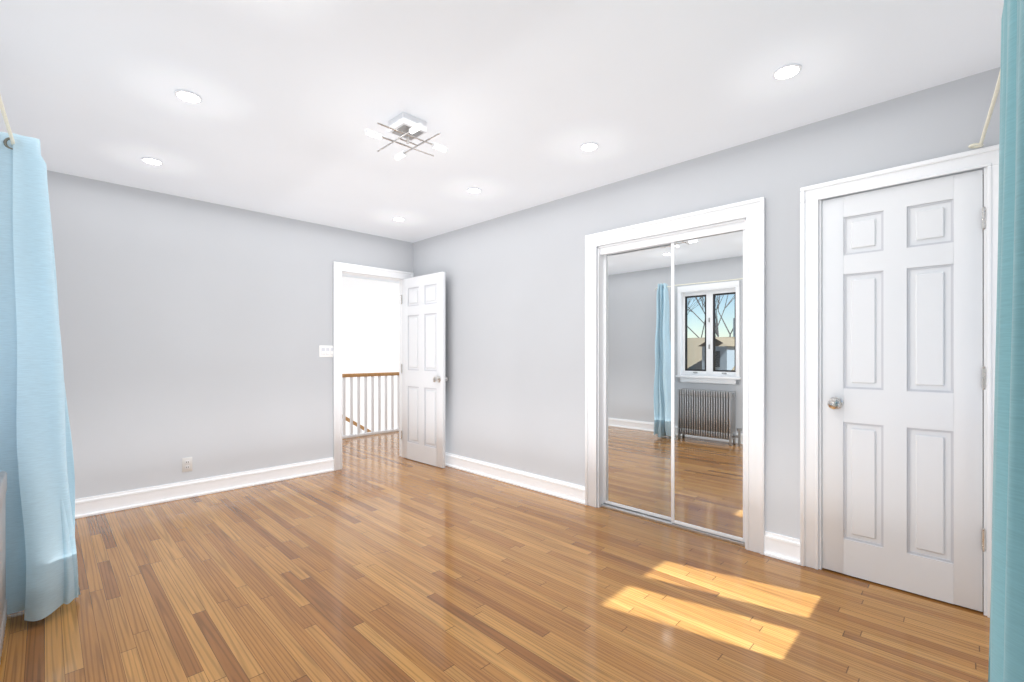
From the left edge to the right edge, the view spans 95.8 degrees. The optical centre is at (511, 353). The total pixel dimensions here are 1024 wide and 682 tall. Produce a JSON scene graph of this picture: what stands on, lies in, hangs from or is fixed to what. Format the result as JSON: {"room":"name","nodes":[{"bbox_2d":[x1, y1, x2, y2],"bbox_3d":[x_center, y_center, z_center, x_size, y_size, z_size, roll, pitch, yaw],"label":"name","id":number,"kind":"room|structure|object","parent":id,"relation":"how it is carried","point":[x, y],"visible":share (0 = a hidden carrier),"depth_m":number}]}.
{"room":"empty bedroom","nodes":[
{"label":"empty bedroom","id":0,"kind":"room"},
{"bbox_2d":[47,170,412,498],"bbox_3d":[-1.793,-0.045,4.742,0.120,2.450,5.180,0,0,45],"label":"wall","id":1,"kind":"structure","parent":0,"point":[199,332],"depth_m":3.79},
{"bbox_2d":[182,457,191,471],"bbox_3d":[-2.654,0.910,3.780,0.010,0.116,0.070,0,0,45],"label":"electrical outlet plate","id":2,"kind":"object","parent":1,"relation":"attached to","point":[187,464],"visible":1,"depth_m":3.78},
{"bbox_2d":[75,457,333,518],"bbox_3d":[-2.623,1.112,3.798,0.028,0.136,2.369,0,0,45],"label":"baseboard","id":3,"kind":"structure","parent":1,"relation":"attached to","point":[118,501],"depth_m":3.80},
{"bbox_2d":[319,345,332,356],"bbox_3d":[-1.835,-0.020,4.606,0.011,0.116,0.166,0,0,45],"label":"switch plate","id":4,"kind":"object","parent":1,"relation":"attached to","point":[325,350],"visible":0.96,"depth_m":4.59},
{"bbox_2d":[333,261,412,470],"bbox_3d":[-1.511,0.130,5.020,0.162,2.101,0.932,0,0,45],"label":"door frame","id":5,"kind":"structure","parent":1,"relation":"attached to","point":[340,269],"depth_m":4.69},
{"bbox_2d":[401,272,447,467],"bbox_3d":[-0.965,0.170,4.984,0.745,2.005,0.173,0,0,43],"label":"entry door","id":6,"kind":"structure","parent":5,"relation":"attached to","point":[424,378],"depth_m":4.94},
{"bbox_2d":[342,277,398,435],"bbox_3d":[-3.178,0.955,7.366,0.120,4.450,3.400,0,0,45],"label":"wall","id":7,"kind":"structure","parent":0,"point":[370,326],"depth_m":8.00},
{"bbox_2d":[342,414,370,432],"bbox_3d":[-2.428,1.641,7.186,0.060,2.515,2.350,0,0,45],"label":"stair rail","id":8,"kind":"object","parent":7,"relation":"attached to","point":[355,424],"visible":0.04,"depth_m":7.16},
{"bbox_2d":[0,431,989,681],"bbox_3d":[-0.602,1.240,3.479,6.650,0.120,5.300,0,0,45],"label":"floor","id":9,"kind":"structure","parent":0,"point":[376,558],"depth_m":2.20},
{"bbox_2d":[0,471,6,660],"bbox_3d":[-1.904,0.835,1.589,0.822,0.690,0.200,0,0,45],"label":"radiator","id":10,"kind":"object","parent":9,"relation":"on","point":[3,600],"visible":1,"depth_m":1.79},
{"bbox_2d":[342,372,398,438],"bbox_3d":[-2.107,0.733,6.643,0.064,0.895,2.680,0,0,45],"label":"railing","id":11,"kind":"object","parent":9,"relation":"on","point":[365,376],"visible":0.38,"depth_m":6.68},
{"bbox_2d":[0,0,1003,282],"bbox_3d":[-1.064,-1.320,3.937,7.950,0.100,5.300,0,0,45],"label":"ceiling","id":12,"kind":"structure","parent":0,"point":[514,104],"depth_m":2.20},
{"bbox_2d":[141,157,162,164],"bbox_3d":[-2.371,-1.265,3.049,0.116,0.008,0.116,0,0,45],"label":"recessed light","id":13,"kind":"object","parent":12,"relation":"in","point":[152,161],"visible":1,"depth_m":3.04},
{"bbox_2d":[174,90,202,103],"bbox_3d":[-1.596,-1.265,2.283,0.116,0.008,0.116,0,0,45],"label":"recessed light","id":14,"kind":"object","parent":12,"relation":"in","point":[188,96],"visible":1,"depth_m":2.27},
{"bbox_2d":[392,217,404,220],"bbox_3d":[-1.069,-1.265,4.364,0.116,0.008,0.116,0,0,45],"label":"recessed light","id":15,"kind":"object","parent":12,"relation":"in","point":[398,219],"visible":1,"depth_m":4.36},
{"bbox_2d":[365,112,446,159],"bbox_3d":[-0.572,-1.205,2.536,0.430,0.130,0.430,0,0,45],"label":"ceiling light","id":16,"kind":"object","parent":12,"relation":"attached to","point":[407,127],"visible":1,"depth_m":2.50},
{"bbox_2d":[467,188,481,192],"bbox_3d":[-0.295,-1.265,3.598,0.116,0.008,0.116,0,0,45],"label":"recessed light","id":17,"kind":"object","parent":12,"relation":"in","point":[473,190],"visible":0.98,"depth_m":3.58},
{"bbox_2d":[580,142,598,151],"bbox_3d":[0.473,-1.265,2.838,0.116,0.008,0.116,0,0,45],"label":"recessed light","id":18,"kind":"object","parent":12,"relation":"in","point":[589,146],"visible":1,"depth_m":2.83},
{"bbox_2d":[772,64,801,79],"bbox_3d":[1.237,-1.265,2.082,0.116,0.008,0.116,0,0,45],"label":"recessed light","id":19,"kind":"object","parent":12,"relation":"in","point":[785,72],"visible":1,"depth_m":2.08},
{"bbox_2d":[413,67,1000,538],"bbox_3d":[0.635,-0.045,3.648,4.870,2.450,0.120,0,0,45],"label":"wall","id":20,"kind":"structure","parent":0,"point":[515,337],"depth_m":3.63},
{"bbox_2d":[445,452,584,504],"bbox_3d":[-0.286,1.112,4.456,2.424,0.136,0.028,0,0,45],"label":"baseboard","id":21,"kind":"structure","parent":20,"relation":"attached to","point":[557,488],"depth_m":4.10},
{"bbox_2d":[585,197,764,554],"bbox_3d":[1.070,0.132,3.200,1.272,2.096,0.146,0,0,45],"label":"door frame","id":22,"kind":"structure","parent":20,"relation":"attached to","point":[751,213],"depth_m":2.83},
{"bbox_2d":[600,221,744,546],"bbox_3d":[1.076,0.188,3.206,1.050,1.985,0.079,0,0,45],"label":"tracks","id":23,"kind":"object","parent":22,"relation":"attached to","point":[727,228],"visible":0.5,"depth_m":3.14},
{"bbox_2d":[603,243,670,520],"bbox_3d":[0.918,0.188,3.383,0.576,1.940,0.022,0,0,45],"label":"mirror panel","id":24,"kind":"object","parent":23,"relation":"attached to","point":[637,380],"visible":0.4,"depth_m":3.38},
{"bbox_2d":[671,230,744,541],"bbox_3d":[1.266,0.188,2.997,0.486,1.940,0.022,0,0,45],"label":"mirror panel","id":25,"kind":"object","parent":23,"relation":"attached to","point":[708,384],"visible":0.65,"depth_m":2.98},
{"bbox_2d":[800,144,998,617],"bbox_3d":[1.941,0.130,2.338,0.812,2.101,0.146,0,0,45],"label":"door frame","id":26,"kind":"structure","parent":20,"relation":"attached to","point":[813,197],"depth_m":2.50},
{"bbox_2d":[822,169,985,611],"bbox_3d":[1.904,0.170,2.293,0.625,2.005,0.104,0,0,45],"label":"closet door","id":27,"kind":"structure","parent":20,"relation":"in","point":[903,377],"depth_m":2.28},
{"bbox_2d":[968,68,1000,148],"bbox_3d":[1.065,-1.026,0.989,0.131,0.201,3.037,0,0,45],"label":"cord","id":28,"kind":"object","parent":20,"relation":"attached to","point":[988,118],"visible":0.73,"depth_m":1.86},
{"bbox_2d":[988,0,1023,681],"bbox_3d":[1.105,0.072,0.984,0.138,2.185,1.002,0,0,45],"label":"curtain","id":29,"kind":"object","parent":28,"relation":"hanging from","point":[1006,650],"visible":1,"depth_m":0.91},
{"bbox_3d":[-1.799,-0.045,1.189,4.870,2.450,0.120,0,0,45],"label":"wall","id":30,"kind":"structure","parent":0,"visible":0},
{"bbox_2d":[0,95,14,149],"bbox_3d":[-1.537,-0.949,1.218,2.812,0.076,0.290,0,0,45],"label":"cord","id":31,"kind":"object","parent":30,"relation":"attached to","point":[7,124],"visible":0.42,"depth_m":1.91},
{"bbox_2d":[0,132,79,620],"bbox_3d":[-2.190,0.090,2.078,0.344,2.150,0.368,0,0,45],"label":"curtain","id":32,"kind":"object","parent":31,"relation":"hanging from","point":[36,458],"visible":1,"depth_m":2.07}
]}

